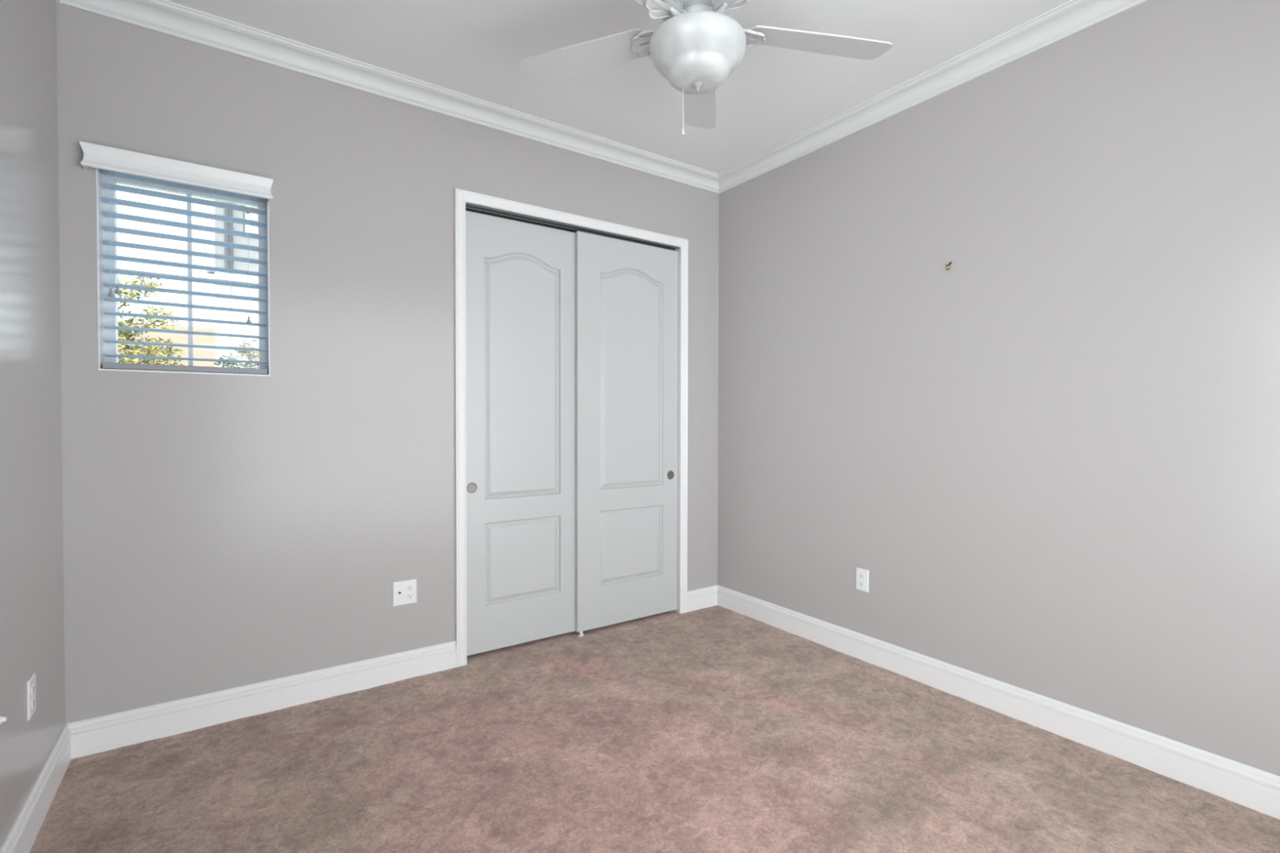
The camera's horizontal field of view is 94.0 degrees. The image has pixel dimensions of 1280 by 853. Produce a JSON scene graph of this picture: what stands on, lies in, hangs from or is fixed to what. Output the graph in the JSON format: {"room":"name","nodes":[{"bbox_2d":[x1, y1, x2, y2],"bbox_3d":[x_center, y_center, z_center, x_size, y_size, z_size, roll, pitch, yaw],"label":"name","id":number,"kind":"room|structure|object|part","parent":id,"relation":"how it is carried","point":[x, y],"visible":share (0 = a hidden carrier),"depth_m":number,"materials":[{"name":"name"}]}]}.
{"room":"empty bedroom","nodes":[
{"label":"empty bedroom","id":0,"kind":"room"},
{"bbox_2d":[0,0,65,848],"bbox_3d":[-1.090,-0.188,0.617,0.150,2.855,3.450,-1,1,-35],"label":"wall","id":1,"kind":"structure","parent":0,"point":[32,618],"depth_m":1.73,"materials":[{"name":"beige paint"}]},
{"bbox_2d":[0,715,6,724],"bbox_3d":[-1.592,0.733,1.492,0.012,0.020,0.020,-1,1,-35],"label":"wall jack","id":2,"kind":"object","parent":1,"relation":"attached to","point":[2,719],"visible":1,"depth_m":1.49,"materials":[{"name":"white plastic"}]},
{"bbox_2d":[26,672,35,720],"bbox_3d":[-1.756,0.779,1.724,0.008,0.112,0.072,-1,1,-35],"label":"wall outlet","id":3,"kind":"object","parent":1,"relation":"attached to","point":[31,682],"visible":1,"depth_m":1.71,"materials":[{"name":"white plastic"}]},
{"bbox_2d":[31,683,35,694],"bbox_3d":[-1.754,0.759,1.725,0.002,0.027,0.033,-1,1,-35],"label":"receptacle","id":4,"kind":"object","parent":3,"relation":"attached to","point":[33,684],"depth_m":1.72,"materials":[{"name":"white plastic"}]},
{"bbox_2d":[31,697,35,708],"bbox_3d":[-1.754,0.798,1.726,0.002,0.027,0.033,-1,1,-35],"label":"receptacle","id":5,"kind":"object","parent":3,"relation":"attached to","point":[33,699],"depth_m":1.72,"materials":[{"name":"white plastic"}]},
{"bbox_2d":[0,723,71,852],"bbox_3d":[-1.066,1.131,0.746,0.017,0.134,3.300,-1,1,-35],"label":"baseboard","id":6,"kind":"structure","parent":1,"relation":"attached to","point":[23,833],"depth_m":1.75,"materials":[{"name":"white paint"}]},
{"bbox_2d":[56,3,719,723],"bbox_3d":[-0.799,-0.224,3.013,3.366,2.855,0.150,-1,1,-35],"label":"wall","id":7,"kind":"structure","parent":0,"point":[220,532],"depth_m":2.47,"materials":[{"name":"beige paint"}]},
{"bbox_2d":[96,168,270,376],"bbox_3d":[-1.758,-0.576,2.330,0.521,0.746,0.144,-1,1,-35],"label":"window","id":8,"kind":"structure","parent":7,"relation":"in","point":[111,306],"depth_m":2.26,"materials":[{"name":"white plastic"}]},
{"bbox_2d":[79,141,273,374],"bbox_3d":[-1.733,-0.596,2.275,0.570,0.780,0.123,-1,1,-35],"label":"window blind","id":9,"kind":"object","parent":8,"relation":"attached to","point":[113,162],"visible":1,"depth_m":2.27,"materials":[{"name":"white plastic"}]},
{"bbox_3d":[-1.896,-0.715,2.135,0.001,0.440,0.002,-1,1,-35],"label":"pull cord","id":10,"kind":"part","parent":9,"relation":"part of","materials":[{"name":"white fabric"}]},
{"bbox_3d":[-1.881,-0.721,2.145,0.001,0.428,0.002,-1,1,-35],"label":"pull cord","id":11,"kind":"part","parent":9,"relation":"part of","materials":[{"name":"white fabric"}]},
{"bbox_3d":[-1.857,-0.578,2.223,0.001,0.716,0.067,-1,1,-35],"label":"ladder cord","id":12,"kind":"part","parent":9,"relation":"part of","materials":[{"name":"white fabric"}]},
{"bbox_3d":[-1.741,-0.222,2.310,0.504,0.022,0.058,-1,1,-35],"label":"rail","id":13,"kind":"part","parent":9,"relation":"part of","materials":[{"name":"white plastic"}]},
{"bbox_3d":[-1.631,-0.580,2.380,0.001,0.716,0.067,-1,1,-35],"label":"ladder cord","id":14,"kind":"part","parent":9,"relation":"part of","materials":[{"name":"white fabric"}]},
{"bbox_3d":[-1.557,-0.688,2.371,0.001,0.500,0.002,-1,1,-35],"label":"pull cord","id":15,"kind":"part","parent":9,"relation":"part of","materials":[{"name":"white fabric"}]},
{"bbox_3d":[-1.780,-0.585,2.366,0.450,0.014,0.030,-1,1,-35],"label":"meeting rail","id":16,"kind":"part","parent":8,"relation":"part of","materials":[{"name":"white plastic"}]},
{"bbox_2d":[57,0,719,194],"bbox_3d":[-0.728,-1.515,2.895,3.066,0.090,0.090,-1,1,-35],"label":"crown molding","id":17,"kind":"structure","parent":7,"relation":"attached to","point":[166,17],"depth_m":2.59,"materials":[{"name":"white paint"}]},
{"bbox_2d":[66,585,717,759],"bbox_3d":[-0.753,1.098,2.964,3.066,0.134,0.017,-1,1,-35],"label":"baseboard","id":18,"kind":"structure","parent":7,"relation":"attached to","point":[107,732],"depth_m":2.41,"materials":[{"name":"white paint"}]},
{"bbox_2d":[392,578,416,606],"bbox_3d":[-1.077,0.762,2.735,0.104,0.110,0.013,-1,1,-35],"label":"wall plate","id":19,"kind":"object","parent":7,"relation":"attached to","point":[404,592],"visible":1,"depth_m":2.73,"materials":[{"name":"white plastic"}]},
{"bbox_2d":[406,592,413,599],"bbox_3d":[-1.057,0.782,2.749,0.033,0.027,0.002,-1,1,-35],"label":"receptacle","id":20,"kind":"object","parent":19,"relation":"attached to","point":[409,595],"depth_m":2.75,"materials":[{"name":"white plastic"}]},
{"bbox_2d":[406,584,413,591],"bbox_3d":[-1.057,0.743,2.748,0.033,0.027,0.002,-1,1,-35],"label":"receptacle","id":21,"kind":"object","parent":19,"relation":"attached to","point":[409,587],"depth_m":2.75,"materials":[{"name":"white plastic"}]},
{"bbox_2d":[465,210,575,655],"bbox_3d":[-0.596,0.037,3.130,0.702,2.191,0.027,-1,1,-35],"label":"door","id":22,"kind":"structure","parent":7,"relation":"in","point":[521,276],"depth_m":3.10,"materials":[{"name":"white paint"}]},
{"bbox_2d":[467,484,475,492],"bbox_3d":[-0.833,0.304,2.955,0.042,0.042,0.001,-1,1,-35],"label":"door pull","id":23,"kind":"object","parent":22,"relation":"on","point":[471,487],"depth_m":2.96,"materials":[{"name":"silver metal"}]},
{"bbox_3d":[-0.832,0.304,2.955,0.054,0.054,0.002,-1,1,-35],"label":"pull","id":24,"kind":"part","parent":22,"relation":"part of","materials":[{"name":"silver metal"}]},
{"bbox_2d":[453,188,688,666],"bbox_3d":[-0.340,0.011,3.325,1.429,2.298,0.168,-1,1,-35],"label":"door frame","id":25,"kind":"structure","parent":7,"relation":"attached to","point":[461,197],"depth_m":2.94,"materials":[{"name":"white paint"}]},
{"bbox_2d":[465,202,679,250],"bbox_3d":[-0.337,-1.082,3.296,1.337,0.015,0.102,-1,1,-35],"label":"door track","id":26,"kind":"object","parent":7,"relation":"attached to","point":[468,206],"visible":0.54,"depth_m":3.19,"materials":[{"name":"grey metal"}]},
{"bbox_2d":[575,231,678,632],"bbox_3d":[-0.062,0.031,3.468,0.697,2.194,0.027,-1,1,-35],"label":"door","id":27,"kind":"structure","parent":7,"relation":"in","point":[626,292],"depth_m":3.44,"materials":[{"name":"white paint"}]},
{"bbox_3d":[0.187,0.295,3.631,0.054,0.054,0.002,-1,1,-35],"label":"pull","id":28,"kind":"part","parent":27,"relation":"part of","materials":[{"name":"silver metal"}]},
{"bbox_2d":[667,471,673,478],"bbox_3d":[0.187,0.295,3.632,0.042,0.042,0.001,-1,1,-35],"label":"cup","id":29,"kind":"object","parent":27,"relation":"on","point":[670,474],"depth_m":3.63,"materials":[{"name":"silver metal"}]},
{"bbox_2d":[166,0,1070,173],"bbox_3d":[0.183,-1.589,1.585,3.366,0.120,3.620,-1,1,-35],"label":"ceiling","id":30,"kind":"structure","parent":0,"point":[474,48],"depth_m":2.44,"materials":[{"name":"paint"}]},
{"bbox_2d":[517,0,892,135],"bbox_3d":[0.191,-1.237,1.854,1.270,0.591,1.246,-1,1,-35],"label":"ceiling fan","id":31,"kind":"object","parent":30,"relation":"hanging from","point":[698,45],"visible":1,"depth_m":1.91,"materials":[{"name":"white metal"}]},
{"bbox_3d":[-0.192,-1.271,2.063,0.495,0.006,0.134,1,-9,25],"label":"blade","id":32,"kind":"part","parent":31,"relation":"part of","materials":[{"name":"white wood"}]},
{"bbox_3d":[-0.096,-1.264,1.588,0.134,0.006,0.495,-13,-8,42],"label":"blade","id":33,"kind":"part","parent":31,"relation":"part of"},
{"bbox_3d":[0.116,-1.259,1.817,0.026,0.044,0.081,-13,-8,42],"label":"bracket arm","id":34,"kind":"part","parent":31,"relation":"part of","materials":[{"name":"white metal"}]},
{"bbox_3d":[0.125,-1.100,1.903,0.053,0.273,0.018,-1,1,-41],"label":"pull chain","id":35,"kind":"part","parent":31,"relation":"part of","materials":[{"name":"white metal"}]},
{"bbox_3d":[0.183,-1.152,1.894,0.306,0.132,0.306,-1,1,-35],"label":"lamp shade","id":36,"kind":"part","parent":31,"relation":"part of","materials":[{"name":"white glass"}]},
{"bbox_3d":[0.230,-1.274,2.302,0.134,0.006,0.495,10,2,6],"label":"blade","id":37,"kind":"part","parent":31,"relation":"part of","materials":[{"name":"white wood"}]},
{"bbox_3d":[0.234,-1.258,1.805,0.026,0.044,0.081,-12,7,-29],"label":"bracket arm","id":38,"kind":"part","parent":31,"relation":"part of","materials":[{"name":"white metal"}]},
{"bbox_3d":[0.587,-1.269,1.974,0.495,0.006,0.134,0,11,-11],"label":"blade","id":39,"kind":"part","parent":31,"relation":"part of","materials":[{"name":"white wood"}]},
{"bbox_2d":[29,604,1279,852],"bbox_3d":[0.162,1.176,1.650,3.106,0.005,3.420,-1,1,-35],"label":"floor","id":40,"kind":"structure","parent":0,"point":[715,729],"depth_m":2.01,"materials":[{"name":"beige carpet"}]},
{"bbox_2d":[577,631,583,636],"bbox_3d":[-0.324,1.138,3.280,0.031,0.026,0.014,-1,1,-35],"label":"floor guide","id":41,"kind":"object","parent":40,"relation":"on","point":[580,632],"visible":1,"depth_m":3.27,"materials":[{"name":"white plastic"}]},
{"bbox_2d":[717,0,1279,776],"bbox_3d":[1.549,-0.212,2.454,0.150,2.855,3.450,-1,1,-35],"label":"wall","id":42,"kind":"structure","parent":0,"point":[1049,456],"depth_m":2.29,"materials":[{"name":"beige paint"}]},
{"bbox_2d":[856,567,868,592],"bbox_3d":[1.104,0.763,2.967,0.008,0.110,0.070,-1,1,-35],"label":"wall outlet","id":43,"kind":"object","parent":42,"relation":"attached to","point":[862,575],"visible":1,"depth_m":2.96,"materials":[{"name":"white plastic"}]},
{"bbox_2d":[858,581,864,586],"bbox_3d":[1.102,0.782,2.966,0.002,0.027,0.033,-1,1,-35],"label":"receptacle","id":44,"kind":"object","parent":43,"relation":"attached to","point":[861,584],"depth_m":2.97,"materials":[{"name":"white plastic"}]},
{"bbox_2d":[858,573,864,578],"bbox_3d":[1.102,0.743,2.966,0.002,0.027,0.033,-1,1,-35],"label":"receptacle","id":45,"kind":"object","parent":43,"relation":"attached to","point":[861,575],"depth_m":2.96,"materials":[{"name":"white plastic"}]},
{"bbox_2d":[718,0,1149,194],"bbox_3d":[1.410,-1.505,2.428,0.090,0.090,3.300,-1,1,-35],"label":"crown molding","id":46,"kind":"structure","parent":42,"relation":"attached to","point":[1072,17],"depth_m":2.58,"materials":[{"name":"white paint"}]},
{"bbox_2d":[946,262,951,270],"bbox_3d":[1.345,-0.697,2.598,0.017,0.033,0.034,-1,1,-35],"label":"hook","id":47,"kind":"object","parent":42,"relation":"attached to","point":[948,266],"visible":1,"depth_m":2.60,"materials":[{"name":"gold metal"}]},
{"bbox_2d":[717,585,1279,819],"bbox_3d":[1.436,1.109,2.488,0.017,0.134,3.300,-1,1,-35],"label":"baseboard","id":48,"kind":"structure","parent":42,"relation":"attached to","point":[1257,789],"depth_m":2.29,"materials":[{"name":"white paint"}]},
{"label":"outside","id":49,"kind":"structure","parent":0,"visible":0},
{"bbox_3d":[-16.901,1.145,28.839,80.000,0.200,59.100,-1,1,-35],"label":"ground","id":50,"kind":"structure","parent":49,"visible":0},
{"bbox_2d":[117,276,184,365],"bbox_3d":[-4.942,-0.044,5.655,1.170,2.915,0.632,-1,1,-35],"label":"tree","id":51,"kind":"object","parent":50,"relation":"on","point":[133,351],"visible":0.32,"depth_m":5.72,"materials":[{"name":"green plant"}]},
{"bbox_2d":[118,321,215,366],"bbox_3d":[-11.183,-0.762,15.789,7.500,4.020,3.000,-1,1,-35],"label":"house","id":52,"kind":"structure","parent":50,"relation":"on","point":[175,338],"depth_m":15.71,"materials":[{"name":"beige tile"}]},
{"bbox_2d":[179,199,258,368],"bbox_3d":[-5.654,-1.617,10.638,3.900,5.900,2.750,-1,1,-35],"label":"house","id":53,"kind":"structure","parent":50,"relation":"on","point":[220,289],"depth_m":8.94,"materials":[{"name":"paint"}]},
{"bbox_3d":[-5.648,-3.296,9.190,0.580,0.660,0.010,-1,1,-35],"label":"pane","id":54,"kind":"part","parent":53,"relation":"part of","materials":[{"name":"clear glass"}]},
{"bbox_2d":[193,344,258,355],"bbox_3d":[-5.259,0.091,8.473,1.750,2.550,1.000,-1,1,-35],"label":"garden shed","id":55,"kind":"object","parent":50,"relation":"on","point":[228,351],"visible":0.04,"depth_m":7.76,"materials":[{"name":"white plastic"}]},
{"bbox_2d":[213,339,258,368],"bbox_3d":[-3.886,0.270,5.984,0.801,2.275,0.513,-1,1,-35],"label":"shrub","id":56,"kind":"object","parent":50,"relation":"on","point":[253,357],"visible":0.15,"depth_m":5.84,"materials":[{"name":"green plant"}]}
]}

